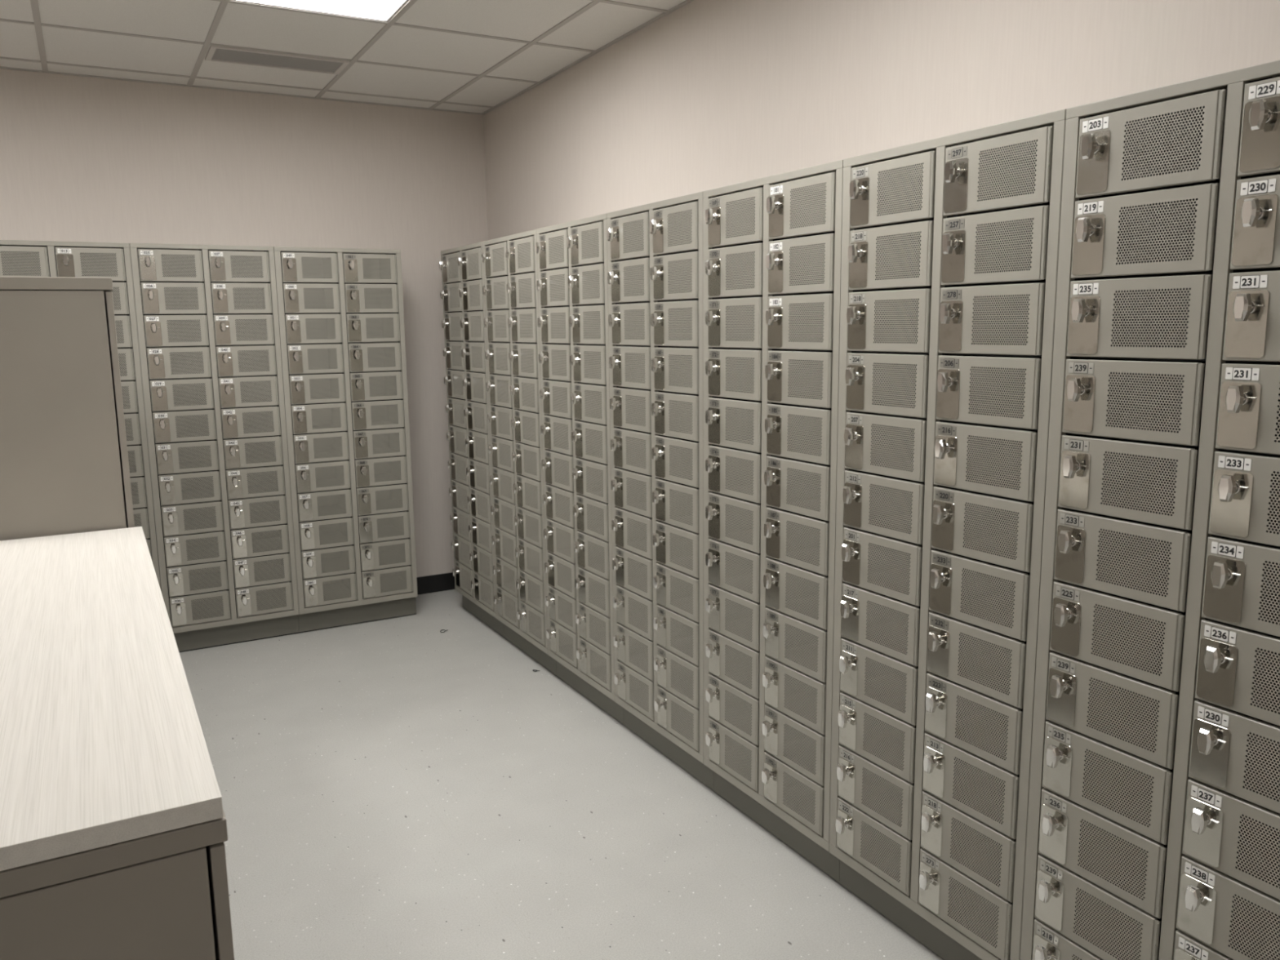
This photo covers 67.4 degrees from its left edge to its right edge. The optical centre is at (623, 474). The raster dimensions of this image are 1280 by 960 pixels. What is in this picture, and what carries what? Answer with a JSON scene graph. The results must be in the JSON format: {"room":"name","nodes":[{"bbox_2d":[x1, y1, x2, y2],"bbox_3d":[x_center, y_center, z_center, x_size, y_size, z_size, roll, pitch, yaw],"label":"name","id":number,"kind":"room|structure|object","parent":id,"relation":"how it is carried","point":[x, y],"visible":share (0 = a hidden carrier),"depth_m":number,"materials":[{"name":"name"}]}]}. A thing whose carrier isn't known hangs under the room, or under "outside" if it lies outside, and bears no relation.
{"room":"locker room","nodes":[
{"label":"locker room","id":0,"kind":"room"},
{"bbox_2d":[0,68,488,577],"bbox_3d":[-2.900,-0.608,4.731,4.939,3.016,0.100,-6,10,-28],"label":"wall","id":1,"kind":"structure","parent":0,"point":[82,158],"depth_m":5.09,"materials":[{"name":"beige paint"}]},
{"bbox_2d":[0,66,481,115],"bbox_3d":[-2.898,-1.893,4.472,4.719,0.005,0.020,-6,10,-28],"label":"trim","id":2,"kind":"structure","parent":1,"relation":"attached to","point":[4,68],"depth_m":4.93,"materials":[{"name":"grey paint"}]},
{"bbox_2d":[416,572,454,595],"bbox_3d":[-2.854,0.835,4.912,4.739,0.108,0.004,-6,10,-28],"label":"baseboard","id":3,"kind":"structure","parent":1,"relation":"attached to","point":[441,582],"depth_m":5.84,"materials":[{"name":"black rubber"}]},
{"bbox_2d":[0,0,685,113],"bbox_3d":[-0.591,-1.429,0.339,4.939,0.300,9.727,-6,10,-28],"label":"ceiling","id":4,"kind":"structure","parent":0,"point":[465,55],"depth_m":4.14,"materials":[{"name":"tile"}]},
{"bbox_2d":[204,44,350,75],"bbox_3d":[-1.589,-1.900,4.409,0.596,0.010,0.244,-6,10,-28],"label":"ceiling vent","id":5,"kind":"object","parent":4,"relation":"in","point":[215,53],"visible":1,"depth_m":4.40,"materials":[{"name":"grey metal"}]},
{"bbox_2d":[232,0,408,22],"bbox_3d":[-1.073,-1.794,3.479,0.603,0.057,0.603,-6,10,-28],"label":"ceiling light","id":6,"kind":"object","parent":4,"relation":"attached to","point":[375,10],"visible":1,"depth_m":3.74,"materials":[{"name":"grey plastic"}]},
{"bbox_2d":[277,0,400,15],"bbox_3d":[-1.072,-1.788,3.480,0.579,0.006,0.579,-6,10,-28],"label":"diffuser","id":7,"kind":"object","parent":6,"relation":"attached to","point":[340,7],"depth_m":3.74,"materials":[{"name":"white plastic"}]},
{"bbox_2d":[179,589,942,959],"bbox_3d":[-0.548,1.550,0.806,4.939,0.100,9.727,-6,10,-28],"label":"floor","id":8,"kind":"structure","parent":0,"point":[403,788],"depth_m":3.12,"materials":[{"name":"concrete"}]},
{"bbox_2d":[0,276,134,540],"bbox_3d":[-2.182,0.180,3.639,0.563,1.777,0.922,-6,10,-28],"label":"tall cabinet","id":9,"kind":"object","parent":8,"relation":"on","point":[64,464],"visible":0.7,"depth_m":3.21,"materials":[{"name":"beige paint"}]},
{"bbox_2d":[0,240,160,589],"bbox_3d":[-2.648,-0.080,4.617,0.636,2.000,0.463,-6,10,-28],"label":"locker","id":10,"kind":"object","parent":8,"relation":"on","point":[18,258],"visible":0.13,"depth_m":4.50,"materials":[{"name":"metal"}]},
{"bbox_2d":[0,808,234,959],"bbox_3d":[-1.020,0.923,1.674,0.585,0.884,0.754,-6,10,-29],"label":"storage cabinet","id":11,"kind":"object","parent":8,"relation":"on","point":[164,895],"visible":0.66,"depth_m":1.37,"materials":[{"name":"beige paint"}]},
{"bbox_2d":[128,243,298,652],"bbox_3d":[-2.091,-0.135,4.920,0.636,2.000,0.463,-6,10,-28],"label":"locker","id":12,"kind":"object","parent":8,"relation":"on","point":[207,323],"visible":1,"depth_m":4.76,"materials":[{"name":"metal"}]},
{"bbox_2d":[273,246,417,633],"bbox_3d":[-1.534,-0.191,5.224,0.636,2.000,0.463,-6,10,-28],"label":"locker","id":13,"kind":"object","parent":8,"relation":"on","point":[341,314],"visible":1,"depth_m":5.06,"materials":[{"name":"metal"}]},
{"bbox_2d":[439,241,505,638],"bbox_3d":[-0.648,-0.193,5.152,0.463,2.000,0.636,-6,10,-28],"label":"locker","id":14,"kind":"object","parent":8,"relation":"on","point":[462,268],"visible":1,"depth_m":5.03,"materials":[{"name":"metal"}]},
{"bbox_2d":[481,229,557,676],"bbox_3d":[-0.339,-0.111,4.601,0.463,2.000,0.636,-6,10,-28],"label":"locker","id":15,"kind":"object","parent":8,"relation":"on","point":[509,289],"visible":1,"depth_m":4.48,"materials":[{"name":"metal"}]},
{"bbox_2d":[535,213,624,725],"bbox_3d":[-0.031,-0.029,4.049,0.463,2.000,0.636,-6,10,-28],"label":"locker","id":16,"kind":"object","parent":8,"relation":"on","point":[572,282],"visible":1,"depth_m":3.93,"materials":[{"name":"metal"}]},
{"bbox_2d":[606,191,714,791],"bbox_3d":[0.277,0.053,3.498,0.463,2.000,0.636,-6,10,-28],"label":"locker","id":17,"kind":"object","parent":8,"relation":"on","point":[655,250],"visible":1,"depth_m":3.38,"materials":[{"name":"metal"}]},
{"bbox_2d":[702,159,843,884],"bbox_3d":[0.586,0.136,2.946,0.463,2.000,0.636,-6,10,-28],"label":"locker","id":18,"kind":"object","parent":8,"relation":"on","point":[772,244],"visible":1,"depth_m":2.82,"materials":[{"name":"metal"}]},
{"bbox_2d":[829,109,1066,959],"bbox_3d":[0.894,0.217,2.395,0.463,2.000,0.636,-6,10,-28],"label":"locker","id":19,"kind":"object","parent":8,"relation":"on","point":[950,243],"visible":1,"depth_m":2.27,"materials":[{"name":"metal"}]},
{"bbox_2d":[1020,60,1279,959],"bbox_3d":[1.202,0.300,1.844,0.463,2.000,0.636,-6,10,-28],"label":"locker","id":20,"kind":"object","parent":8,"relation":"on","point":[1153,825],"visible":1,"depth_m":1.79,"materials":[{"name":"metal"}]},
{"bbox_2d":[483,0,1279,239],"bbox_3d":[1.571,-0.193,1.674,0.100,3.016,9.627,-6,10,-28],"label":"wall","id":21,"kind":"structure","parent":0,"point":[708,95],"depth_m":3.14,"materials":[{"name":"beige paint"}]},
{"bbox_2d":[480,0,693,115],"bbox_3d":[1.476,-1.488,1.486,0.020,0.005,9.527,-6,10,-28],"label":"trim","id":22,"kind":"structure","parent":21,"relation":"attached to","point":[685,2],"depth_m":4.35,"materials":[{"name":"grey paint"}]},
{"bbox_3d":[-1.386,0.826,2.326,0.585,0.884,0.754,-6,10,-29],"label":"storage cabinet","id":23,"kind":"object","parent":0,"visible":0},
{"bbox_2d":[0,526,223,871],"bbox_3d":[-1.395,0.370,2.254,0.581,0.033,2.265,-6,10,-29],"label":"countertop","id":24,"kind":"structure","parent":23,"relation":"on","point":[103,743],"depth_m":1.76,"materials":[{"name":"laminate"}]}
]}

